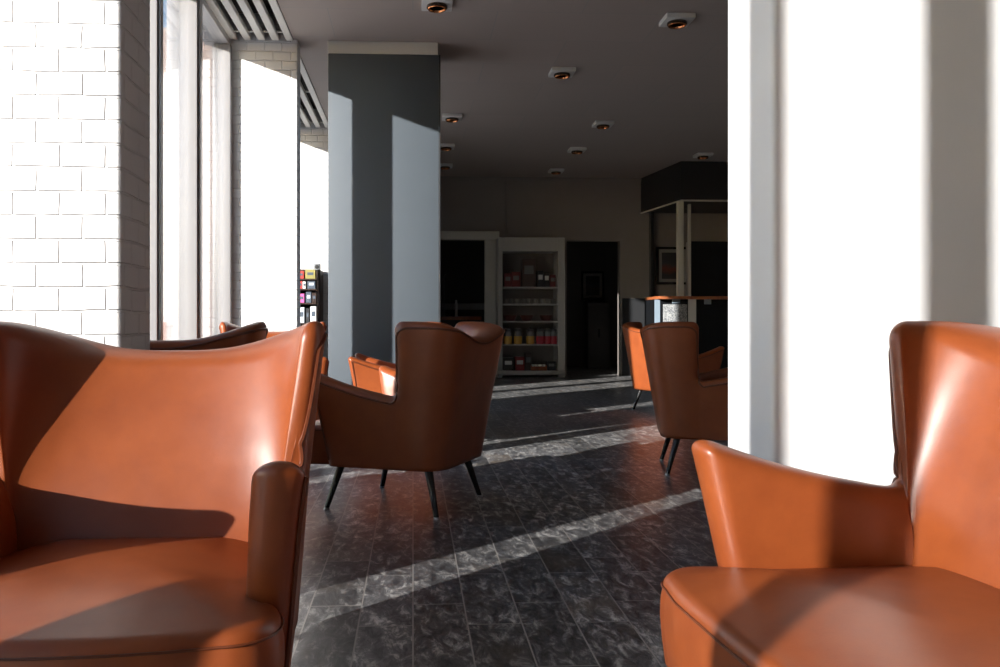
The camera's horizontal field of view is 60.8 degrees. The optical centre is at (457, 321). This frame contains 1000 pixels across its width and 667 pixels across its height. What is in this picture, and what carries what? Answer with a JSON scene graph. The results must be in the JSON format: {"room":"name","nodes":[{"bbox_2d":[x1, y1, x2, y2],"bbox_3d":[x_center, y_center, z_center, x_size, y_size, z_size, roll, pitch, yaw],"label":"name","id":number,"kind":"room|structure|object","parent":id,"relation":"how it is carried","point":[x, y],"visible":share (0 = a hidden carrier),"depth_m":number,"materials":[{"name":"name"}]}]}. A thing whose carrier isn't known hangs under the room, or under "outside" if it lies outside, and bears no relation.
{"room":"cafe lounge","nodes":[
{"label":"cafe lounge","id":0,"kind":"room"},
{"bbox_2d":[0,0,149,349],"bbox_3d":[-1.354,-0.790,2.673,0.679,3.220,0.280,0,0,-3],"label":"wall pier","id":1,"kind":"object","parent":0,"point":[75,74],"visible":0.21,"depth_m":2.54,"materials":[{"name":"white brick"}]},
{"bbox_2d":[150,0,231,339],"bbox_3d":[-1.740,-0.870,4.695,0.220,3.380,3.800,0,0,-3],"label":"window","id":2,"kind":"structure","parent":1,"relation":"attached to","point":[190,23],"depth_m":5.50,"materials":[{"name":"grey metal"}]},
{"bbox_2d":[231,13,299,330],"bbox_3d":[-1.580,-0.790,6.707,0.650,3.220,0.200,0,0,-3],"label":"wall pier","id":3,"kind":"object","parent":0,"point":[265,73],"visible":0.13,"depth_m":6.61,"materials":[{"name":"white paint"}]},
{"bbox_2d":[300,109,327,375],"bbox_3d":[-1.735,-0.790,9.667,0.650,3.220,0.210,0,0,-3],"label":"wall pier","id":4,"kind":"object","parent":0,"point":[313,140],"visible":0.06,"depth_m":9.57,"materials":[{"name":"white paint"}]},
{"bbox_2d":[328,41,440,384],"bbox_3d":[-0.589,-0.690,6.932,0.882,3.020,0.554,0,0,-3],"label":"pillar","id":5,"kind":"structure","parent":0,"point":[384,98],"depth_m":6.66,"materials":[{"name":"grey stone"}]},
{"bbox_2d":[441,241,483,321],"bbox_3d":[-0.144,-0.690,14.087,1.893,3.020,2.150,0,0,-3],"label":"wall","id":6,"kind":"structure","parent":0,"point":[462,262],"depth_m":15.08,"materials":[{"name":"grey paint"}]},
{"bbox_2d":[441,303,483,309],"bbox_3d":[-0.015,-0.271,14.960,1.050,0.110,0.220,0,0,-3],"label":"wall rail","id":7,"kind":"object","parent":6,"relation":"attached to","point":[448,306],"visible":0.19,"depth_m":14.86,"materials":[{"name":"grey"}]},
{"bbox_2d":[231,0,727,177],"bbox_3d":[2.668,-2.377,6.223,9.220,0.365,18.750,0,0,-3],"label":"ceiling","id":8,"kind":"structure","parent":0,"point":[664,90],"depth_m":7.55,"materials":[{"name":"grey paint"}]},
{"bbox_2d":[205,0,292,40],"bbox_3d":[-1.416,-2.210,4.722,0.530,0.040,3.780,0,0,-3],"label":"ceiling slats","id":9,"kind":"structure","parent":8,"relation":"attached to","point":[244,5],"depth_m":6.16,"materials":[{"name":"white paint"}]},
{"bbox_2d":[300,57,327,127],"bbox_3d":[-1.598,-2.210,8.188,0.530,0.040,2.760,0,0,-3],"label":"ceiling slats","id":10,"kind":"structure","parent":8,"relation":"attached to","point":[303,95],"depth_m":8.60,"materials":[{"name":"white paint"}]},
{"bbox_2d":[422,0,452,12],"bbox_3d":[-0.141,-2.169,5.821,0.210,0.062,0.210,0,0,-3],"label":"recessed light","id":11,"kind":"object","parent":8,"relation":"in","point":[434,6],"visible":1,"depth_m":5.79,"materials":[{"name":"white metal"}]},
{"bbox_2d":[441,163,452,169],"bbox_3d":[-0.175,-2.169,11.874,0.210,0.062,0.210,0,0,-3],"label":"recessed light","id":12,"kind":"object","parent":8,"relation":"in","point":[444,166],"visible":0.85,"depth_m":11.80,"materials":[{"name":"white metal"}]},
{"bbox_2d":[441,143,454,150],"bbox_3d":[-0.144,-2.169,10.571,0.210,0.062,0.210,0,0,-3],"label":"recessed light","id":13,"kind":"object","parent":8,"relation":"in","point":[444,146],"visible":0.85,"depth_m":10.48,"materials":[{"name":"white metal"}]},
{"bbox_2d":[442,113,461,122],"bbox_3d":[-0.059,-2.169,9.056,0.210,0.062,0.210,0,0,-3],"label":"recessed light","id":14,"kind":"object","parent":8,"relation":"in","point":[448,117],"visible":1,"depth_m":8.99,"materials":[{"name":"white metal"}]},
{"bbox_2d":[548,168,563,174],"bbox_3d":[1.422,-2.169,12.275,0.210,0.062,0.210,0,0,-3],"label":"recessed light","id":15,"kind":"object","parent":8,"relation":"in","point":[555,171],"visible":1,"depth_m":12.21,"materials":[{"name":"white metal"}]},
{"bbox_2d":[548,67,575,78],"bbox_3d":[0.913,-2.169,7.427,0.210,0.062,0.210,0,0,-3],"label":"recessed light","id":16,"kind":"object","parent":8,"relation":"in","point":[556,72],"visible":1,"depth_m":7.36,"materials":[{"name":"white metal"}]},
{"bbox_2d":[567,147,586,153],"bbox_3d":[1.515,-2.169,10.781,0.210,0.062,0.210,0,0,-3],"label":"recessed light","id":17,"kind":"object","parent":8,"relation":"in","point":[574,150],"visible":1,"depth_m":10.71,"materials":[{"name":"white metal"}]},
{"bbox_2d":[592,120,614,128],"bbox_3d":[1.604,-2.169,9.373,0.210,0.062,0.210,0,0,-3],"label":"recessed light","id":18,"kind":"object","parent":8,"relation":"in","point":[599,124],"visible":1,"depth_m":9.31,"materials":[{"name":"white metal"}]},
{"bbox_2d":[659,12,695,28],"bbox_3d":[1.586,-2.169,6.143,0.210,0.062,0.210,0,0,-3],"label":"recessed light","id":19,"kind":"object","parent":8,"relation":"in","point":[672,20],"visible":1,"depth_m":6.08,"materials":[{"name":"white metal"}]},
{"bbox_2d":[640,161,727,213],"bbox_3d":[4.292,-1.925,12.386,2.931,0.550,1.412,0,0,-3],"label":"bulkhead","id":20,"kind":"object","parent":8,"relation":"hanging from","point":[703,185],"visible":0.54,"depth_m":11.70,"materials":[{"name":"black paint"}]},
{"bbox_2d":[693,152,713,159],"bbox_3d":[3.213,-2.169,11.127,0.210,0.062,0.210,0,0,-3],"label":"recessed light","id":21,"kind":"object","parent":8,"relation":"in","point":[700,155],"visible":1,"depth_m":11.05,"materials":[{"name":"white metal"}]},
{"bbox_2d":[291,367,727,666],"bbox_3d":[2.668,0.880,6.223,9.220,0.120,18.750,0,0,-3],"label":"floor","id":22,"kind":"structure","parent":0,"point":[565,554],"depth_m":3.16,"materials":[{"name":"stone"}]},
{"bbox_2d":[0,321,327,666],"bbox_3d":[-0.613,0.409,1.577,0.721,0.822,0.802,0,0,-4],"label":"armchair","id":23,"kind":"object","parent":22,"relation":"on","point":[153,503],"visible":1,"depth_m":1.70,"materials":[{"name":"orange leather"}]},
{"bbox_2d":[150,321,267,349],"bbox_3d":[-1.097,0.409,3.320,0.721,0.822,0.802,0,0,-11],"label":"armchair","id":24,"kind":"object","parent":22,"relation":"on","point":[257,331],"visible":0.08,"depth_m":2.98,"materials":[{"name":"orange leather"}]},
{"bbox_2d":[219,322,328,419],"bbox_3d":[-1.205,0.409,5.532,0.721,0.822,0.802,0,0,-10],"label":"armchair","id":25,"kind":"object","parent":22,"relation":"on","point":[224,326],"visible":0.09,"depth_m":5.61,"materials":[{"name":"orange leather"}]},
{"bbox_2d":[300,269,322,325],"bbox_3d":[-1.656,0.116,9.346,0.321,1.408,0.340,0,0,-3],"label":"display rack","id":26,"kind":"object","parent":22,"relation":"on","point":[319,274],"visible":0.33,"depth_m":9.28,"materials":[{"name":"black wood"}]},
{"bbox_2d":[300,307,304,322],"bbox_3d":[-1.691,-0.074,9.253,0.059,0.170,0.102,0,0,-3],"label":"packet","id":27,"kind":"object","parent":26,"relation":"on","point":[302,309],"visible":0.73,"depth_m":9.20,"materials":[{"name":"grey cardboard"}]},
{"bbox_2d":[300,294,304,302],"bbox_3d":[-1.696,-0.257,9.253,0.070,0.100,0.102,0,0,-3],"label":"packet","id":28,"kind":"object","parent":26,"relation":"on","point":[302,296],"visible":0.58,"depth_m":9.20,"materials":[{"name":"pink"}]},
{"bbox_2d":[300,271,304,278],"bbox_3d":[-1.699,-0.510,9.253,0.064,0.085,0.102,0,0,-3],"label":"packet","id":29,"kind":"object","parent":26,"relation":"on","point":[302,273],"visible":0.55,"depth_m":9.20,"materials":[{"name":"red cardboard"}]},
{"bbox_2d":[303,281,306,288],"bbox_3d":[-1.663,-0.399,9.255,0.034,0.080,0.102,0,0,-3],"label":"packet","id":30,"kind":"object","parent":26,"relation":"on","point":[304,282],"visible":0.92,"depth_m":9.21,"materials":[{"name":"white"}]},
{"bbox_2d":[306,308,309,322],"bbox_3d":[-1.627,-0.069,9.257,0.038,0.160,0.102,0,0,-3],"label":"packet","id":31,"kind":"object","parent":26,"relation":"on","point":[307,309],"visible":0.77,"depth_m":9.21,"materials":[{"name":"black"}]},
{"bbox_2d":[300,289,316,290],"bbox_3d":[-1.660,-0.352,9.331,0.268,0.015,0.310,0,0,-3],"label":"shelf","id":32,"kind":"object","parent":26,"relation":"attached to","point":[300,289],"depth_m":9.23,"materials":[{"name":"black wood"}]},
{"bbox_2d":[300,303,316,304],"bbox_3d":[-1.660,-0.199,9.331,0.268,0.015,0.310,0,0,-3],"label":"shelf","id":33,"kind":"object","parent":26,"relation":"attached to","point":[300,303],"depth_m":9.25,"materials":[{"name":"black wood"}]},
{"bbox_2d":[306,292,311,302],"bbox_3d":[-1.616,-0.267,9.257,0.059,0.120,0.102,0,0,-3],"label":"packet","id":34,"kind":"object","parent":26,"relation":"on","point":[308,294],"visible":0.91,"depth_m":9.21,"materials":[{"name":"grey cardboard"}]},
{"bbox_2d":[305,270,315,278],"bbox_3d":[-1.597,-0.518,9.258,0.107,0.100,0.102,0,0,-3],"label":"packet","id":35,"kind":"object","parent":26,"relation":"on","point":[309,274],"visible":0.91,"depth_m":9.21,"materials":[{"name":"yellow"}]},
{"bbox_2d":[307,280,315,288],"bbox_3d":[-1.587,-0.407,9.259,0.086,0.095,0.102,0,0,-3],"label":"packet","id":36,"kind":"object","parent":26,"relation":"on","point":[311,284],"visible":0.92,"depth_m":9.21,"materials":[{"name":"grey cardboard"}]},
{"bbox_2d":[310,306,316,321],"bbox_3d":[-1.565,-0.079,9.260,0.064,0.180,0.102,0,0,-3],"label":"packet","id":37,"kind":"object","parent":26,"relation":"on","point":[313,309],"visible":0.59,"depth_m":9.21,"materials":[{"name":"white cardboard"}]},
{"bbox_2d":[312,293,316,302],"bbox_3d":[-1.557,-0.262,9.260,0.047,0.110,0.102,0,0,-3],"label":"packet","id":38,"kind":"object","parent":26,"relation":"on","point":[314,295],"visible":0.84,"depth_m":9.21,"materials":[{"name":"black paper"}]},
{"bbox_2d":[313,263,320,270],"bbox_3d":[-1.542,-0.603,9.329,0.070,0.075,0.086,0,0,-3],"label":"cube","id":39,"kind":"object","parent":26,"relation":"on","point":[316,266],"visible":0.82,"depth_m":9.29,"materials":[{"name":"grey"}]},
{"bbox_2d":[348,322,451,392],"bbox_3d":[-0.422,0.409,5.706,0.802,0.822,0.721,0,0,-3],"label":"armchair","id":40,"kind":"object","parent":22,"relation":"on","point":[364,369],"visible":0.17,"depth_m":5.36,"materials":[{"name":"orange leather"}]},
{"bbox_2d":[311,322,504,519],"bbox_3d":[-0.244,0.409,3.868,0.802,0.822,0.721,0,0,23],"label":"armchair","id":41,"kind":"object","parent":22,"relation":"on","point":[430,414],"visible":0.94,"depth_m":3.56,"materials":[{"name":"orange leather"}]},
{"bbox_2d":[441,316,481,327],"bbox_3d":[-0.080,0.365,14.005,0.920,0.909,0.520,0,0,-3],"label":"countertop","id":42,"kind":"structure","parent":22,"relation":"on","point":[450,320],"depth_m":13.77,"materials":[{"name":"brown wood"}]},
{"bbox_2d":[455,300,457,316],"bbox_3d":[-0.022,-0.234,13.868,0.048,0.290,0.048,0,0,-3],"label":"pillar candle","id":43,"kind":"object","parent":42,"relation":"on","point":[456,305],"visible":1,"depth_m":13.85,"materials":[{"name":"white wax"}]},
{"bbox_2d":[441,316,481,319],"bbox_3d":[-0.080,-0.061,14.005,0.920,0.057,0.520,0,0,-3],"label":"countertop","id":44,"kind":"structure","parent":42,"relation":"on","point":[442,317],"depth_m":13.75,"materials":[{"name":"brown wood"}]},
{"bbox_2d":[496,237,564,377],"bbox_3d":[1.073,-0.211,12.694,1.001,2.062,0.440,0,0,-3],"label":"shelving unit","id":45,"kind":"object","parent":22,"relation":"on","point":[548,254],"visible":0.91,"depth_m":12.79,"materials":[{"name":"grey paint"}]},
{"bbox_2d":[503,273,510,286],"bbox_3d":[0.739,-0.619,12.615,0.104,0.200,0.142,0,0,-3],"label":"carton","id":46,"kind":"object","parent":45,"relation":"on","point":[506,276],"visible":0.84,"depth_m":12.55,"materials":[{"name":"red cardboard"}]},
{"bbox_2d":[502,357,512,370],"bbox_3d":[0.747,0.621,12.615,0.149,0.190,0.142,0,0,-3],"label":"carton","id":47,"kind":"object","parent":45,"relation":"on","point":[507,362],"visible":1,"depth_m":12.55,"materials":[{"name":"black cardboard"}]},
{"bbox_2d":[504,328,511,343],"bbox_3d":[0.747,0.206,12.616,0.126,0.245,0.126,0,0,-3],"label":"storage jar","id":48,"kind":"object","parent":45,"relation":"on","point":[507,335],"visible":0.93,"depth_m":12.57,"materials":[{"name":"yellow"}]},
{"bbox_2d":[503,315,516,320],"bbox_3d":[0.776,-0.057,12.618,0.210,0.085,0.208,0,0,-3],"label":"bowl","id":49,"kind":"object","parent":45,"relation":"on","point":[506,317],"visible":0.95,"depth_m":12.55,"materials":[{"name":"red ceramic"}]},
{"bbox_2d":[511,272,519,286],"bbox_3d":[0.862,-0.629,12.621,0.127,0.220,0.142,0,0,-3],"label":"carton","id":50,"kind":"object","parent":45,"relation":"on","point":[515,276],"visible":0.83,"depth_m":12.55,"materials":[{"name":"red cardboard"}]},
{"bbox_2d":[514,328,521,343],"bbox_3d":[0.895,0.206,12.624,0.126,0.245,0.126,0,0,-3],"label":"storage jar","id":51,"kind":"object","parent":45,"relation":"on","point":[517,334],"visible":0.96,"depth_m":12.57,"materials":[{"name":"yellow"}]},
{"bbox_2d":[514,357,523,369],"bbox_3d":[0.918,0.616,12.624,0.134,0.200,0.142,0,0,-3],"label":"carton","id":52,"kind":"object","parent":45,"relation":"on","point":[518,361],"visible":1,"depth_m":12.56,"materials":[{"name":"red cardboard"}]},
{"bbox_2d":[520,315,533,320],"bbox_3d":[1.029,-0.057,12.631,0.210,0.085,0.208,0,0,-3],"label":"bowl","id":53,"kind":"object","parent":45,"relation":"on","point":[523,317],"visible":0.91,"depth_m":12.56,"materials":[{"name":"red ceramic"}]},
{"bbox_2d":[524,353,530,369],"bbox_3d":[1.044,0.586,12.631,0.090,0.260,0.142,0,0,-3],"label":"carton","id":54,"kind":"object","parent":45,"relation":"on","point":[527,356],"visible":1,"depth_m":12.56,"materials":[{"name":"brown"}]},
{"bbox_2d":[521,258,534,286],"bbox_3d":[1.052,-0.729,12.631,0.194,0.420,0.142,0,0,-3],"label":"carton","id":55,"kind":"object","parent":45,"relation":"on","point":[527,265],"visible":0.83,"depth_m":12.56,"materials":[{"name":"brown cardboard"}]},
{"bbox_2d":[526,328,534,343],"bbox_3d":[1.082,0.206,12.634,0.126,0.245,0.126,0,0,-3],"label":"storage jar","id":56,"kind":"object","parent":45,"relation":"on","point":[530,334],"visible":0.98,"depth_m":12.58,"materials":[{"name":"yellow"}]},
{"bbox_2d":[531,365,546,370],"bbox_3d":[1.194,0.678,12.620,0.236,0.075,0.200,0,0,-3],"label":"serving tray","id":57,"kind":"object","parent":45,"relation":"on","point":[540,368],"visible":0.8,"depth_m":12.52,"materials":[{"name":"brown wood"}]},
{"bbox_2d":[536,271,542,286],"bbox_3d":[1.223,-0.639,12.640,0.090,0.240,0.142,0,0,-3],"label":"carton","id":58,"kind":"object","parent":45,"relation":"on","point":[539,274],"visible":0.81,"depth_m":12.57,"materials":[{"name":"black cardboard"}]},
{"bbox_2d":[536,328,543,343],"bbox_3d":[1.231,0.206,12.642,0.126,0.245,0.126,0,0,-3],"label":"storage jar","id":59,"kind":"object","parent":45,"relation":"on","point":[540,334],"visible":0.98,"depth_m":12.59,"materials":[{"name":"red glass"}]},
{"bbox_2d":[539,315,552,320],"bbox_3d":[1.313,-0.057,12.646,0.210,0.085,0.208,0,0,-3],"label":"bowl","id":60,"kind":"object","parent":45,"relation":"on","point":[542,317],"visible":0.94,"depth_m":12.57,"materials":[{"name":"red ceramic"}]},
{"bbox_2d":[543,272,549,286],"bbox_3d":[1.317,-0.629,12.645,0.082,0.220,0.142,0,0,-3],"label":"carton","id":61,"kind":"object","parent":45,"relation":"on","point":[546,275],"visible":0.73,"depth_m":12.57,"materials":[{"name":"black cardboard"}]},
{"bbox_2d":[544,328,550,343],"bbox_3d":[1.335,0.206,12.647,0.126,0.245,0.126,0,0,-3],"label":"storage jar","id":62,"kind":"object","parent":45,"relation":"on","point":[547,334],"visible":0.98,"depth_m":12.60,"materials":[{"name":"red glass"}]},
{"bbox_2d":[546,361,555,369],"bbox_3d":[1.388,0.651,12.649,0.120,0.130,0.142,0,0,-3],"label":"carton","id":63,"kind":"object","parent":45,"relation":"on","point":[551,365],"visible":0.92,"depth_m":12.58,"materials":[{"name":"black cardboard"}]},
{"bbox_2d":[550,275,555,286],"bbox_3d":[1.406,-0.609,12.650,0.082,0.180,0.142,0,0,-3],"label":"carton","id":64,"kind":"object","parent":45,"relation":"on","point":[552,277],"visible":0.73,"depth_m":12.58,"materials":[{"name":"red cardboard"}]},
{"bbox_2d":[551,328,556,343],"bbox_3d":[1.432,0.206,12.652,0.126,0.245,0.126,0,0,-3],"label":"storage jar","id":65,"kind":"object","parent":45,"relation":"on","point":[553,331],"visible":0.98,"depth_m":12.60,"materials":[{"name":"red glass"}]},
{"bbox_2d":[583,303,609,368],"bbox_3d":[2.476,0.240,15.158,0.384,1.161,0.445,0,0,-3],"label":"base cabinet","id":66,"kind":"object","parent":22,"relation":"on","point":[596,316],"visible":1,"depth_m":14.95,"materials":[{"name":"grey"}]},
{"bbox_2d":[622,298,644,375],"bbox_3d":[3.121,0.229,13.021,1.214,1.183,0.020,0,0,-3],"label":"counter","id":67,"kind":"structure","parent":22,"relation":"on","point":[633,309],"depth_m":12.99,"materials":[{"name":"black paint"}]},
{"bbox_2d":[621,322,723,409],"bbox_3d":[1.995,0.409,7.820,0.802,0.822,0.721,0,0,-26],"label":"armchair","id":68,"kind":"object","parent":22,"relation":"on","point":[711,360],"visible":0.37,"depth_m":7.73,"materials":[{"name":"orange leather"}]},
{"bbox_2d":[640,322,727,475],"bbox_3d":[1.436,0.409,4.749,0.802,0.822,0.721,0,0,10],"label":"armchair","id":69,"kind":"object","parent":22,"relation":"on","point":[688,403],"visible":0.77,"depth_m":4.48,"materials":[{"name":"orange leather"}]},
{"bbox_2d":[645,296,727,368],"bbox_3d":[4.226,0.235,11.902,3.114,1.170,0.670,0,0,-3],"label":"counter","id":70,"kind":"object","parent":22,"relation":"on","point":[710,313],"depth_m":11.64,"materials":[{"name":"brown wood"}]},
{"bbox_2d":[676,201,683,295],"bbox_3d":[3.076,-1.010,11.752,0.081,1.320,0.090,0,0,-3],"label":"post","id":71,"kind":"object","parent":70,"relation":"on","point":[679,205],"visible":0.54,"depth_m":11.71,"materials":[{"name":"grey paint"}]},
{"bbox_2d":[645,296,727,299],"bbox_3d":[4.240,-0.330,11.903,3.086,0.040,0.670,0,0,-3],"label":"countertop","id":72,"kind":"structure","parent":70,"relation":"on","point":[656,297],"depth_m":11.52,"materials":[{"name":"brown wood"}]},
{"bbox_2d":[687,204,690,295],"bbox_3d":[3.287,-1.010,12.064,0.036,1.320,0.050,0,0,-3],"label":"post","id":73,"kind":"object","parent":70,"relation":"on","point":[688,205],"visible":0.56,"depth_m":12.04,"materials":[{"name":"grey paint"}]},
{"bbox_2d":[686,241,727,295],"bbox_3d":[4.379,-0.183,12.642,1.930,2.007,0.210,0,0,-3],"label":"board","id":74,"kind":"object","parent":22,"relation":"on","point":[709,259],"visible":0.18,"depth_m":12.51,"materials":[{"name":"black"}]},
{"bbox_2d":[660,321,999,666],"bbox_3d":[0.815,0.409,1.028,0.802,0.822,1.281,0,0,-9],"label":"armchair","id":75,"kind":"object","parent":22,"relation":"on","point":[813,569],"visible":1,"depth_m":1.52,"materials":[{"name":"orange leather"}]},
{"bbox_2d":[441,180,727,375],"bbox_3d":[2.309,-0.690,13.064,9.220,3.020,0.150,0,0,-3],"label":"wall","id":76,"kind":"structure","parent":0,"point":[574,211],"depth_m":12.97,"materials":[{"name":"grey paint"}]},
{"bbox_2d":[441,231,498,323],"bbox_3d":[0.102,-0.275,12.845,1.053,2.190,0.095,0,0,-3],"label":"door frame","id":77,"kind":"structure","parent":76,"relation":"attached to","point":[489,237],"depth_m":12.83,"materials":[{"name":"grey paint"}]},
{"bbox_2d":[505,177,506,233],"bbox_3d":[0.737,-1.770,12.891,0.030,0.860,0.030,0,0,-3],"label":"trim","id":78,"kind":"structure","parent":76,"relation":"attached to","point":[505,177],"depth_m":12.88,"materials":[{"name":"grey"}]},
{"bbox_2d":[441,176,640,181],"bbox_3d":[2.274,-2.175,12.979,9.100,0.050,0.015,0,0,-3],"label":"trim","id":79,"kind":"structure","parent":76,"relation":"attached to","point":[442,177],"depth_m":12.92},
{"bbox_2d":[649,212,653,296],"bbox_3d":[2.962,-0.425,12.978,0.046,2.490,0.090,0,0,-3],"label":"trim","id":80,"kind":"structure","parent":76,"relation":"attached to","point":[651,214],"depth_m":12.93,"materials":[{"name":"black paint"}]},
{"bbox_2d":[656,247,685,284],"bbox_3d":[3.299,-0.862,13.025,0.514,0.574,0.030,0,0,-3],"label":"framed picture","id":81,"kind":"object","parent":76,"relation":"attached to","point":[665,256],"visible":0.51,"depth_m":13.02,"materials":[{"name":"black"}]},
{"bbox_2d":[662,253,675,278],"bbox_3d":[3.299,-0.862,13.027,0.344,0.404,0.004,0,0,-3],"label":"print","id":82,"kind":"object","parent":81,"relation":"attached to","point":[668,259],"depth_m":13.02},
{"bbox_2d":[567,242,617,366],"bbox_3d":[2.157,-0.690,14.307,1.917,3.020,2.350,0,0,-3],"label":"wall","id":83,"kind":"structure","parent":0,"point":[581,256],"depth_m":15.39,"materials":[{"name":"grey paint"}]},
{"bbox_2d":[581,271,603,299],"bbox_3d":[2.446,-0.655,15.384,0.421,0.520,0.030,0,0,-3],"label":"framed picture","id":84,"kind":"object","parent":83,"relation":"attached to","point":[592,282],"visible":1,"depth_m":15.38,"materials":[{"name":"black"}]},
{"bbox_2d":[586,276,599,295],"bbox_3d":[2.446,-0.655,15.385,0.251,0.350,0.004,0,0,-3],"label":"print","id":85,"kind":"object","parent":84,"relation":"attached to","point":[592,282],"depth_m":15.38},
{"bbox_2d":[728,0,999,484],"bbox_3d":[1.745,-0.690,2.103,2.095,3.020,0.277,0,0,-3],"label":"wall partition","id":86,"kind":"structure","parent":0,"point":[864,135],"depth_m":1.92,"materials":[{"name":"white paint"}]},
{"bbox_3d":[-21.043,0.935,3.904,38.380,0.170,70.000,0,0,-3],"label":"ground","id":87,"kind":"structure","parent":0,"visible":0},
{"bbox_2d":[163,27,212,339],"bbox_3d":[-18.009,-3.630,23.590,26.500,9.100,1.000,0,0,-3],"label":"wall","id":88,"kind":"structure","parent":87,"relation":"on","point":[207,50],"depth_m":23.67,"materials":[{"name":"white paint"}]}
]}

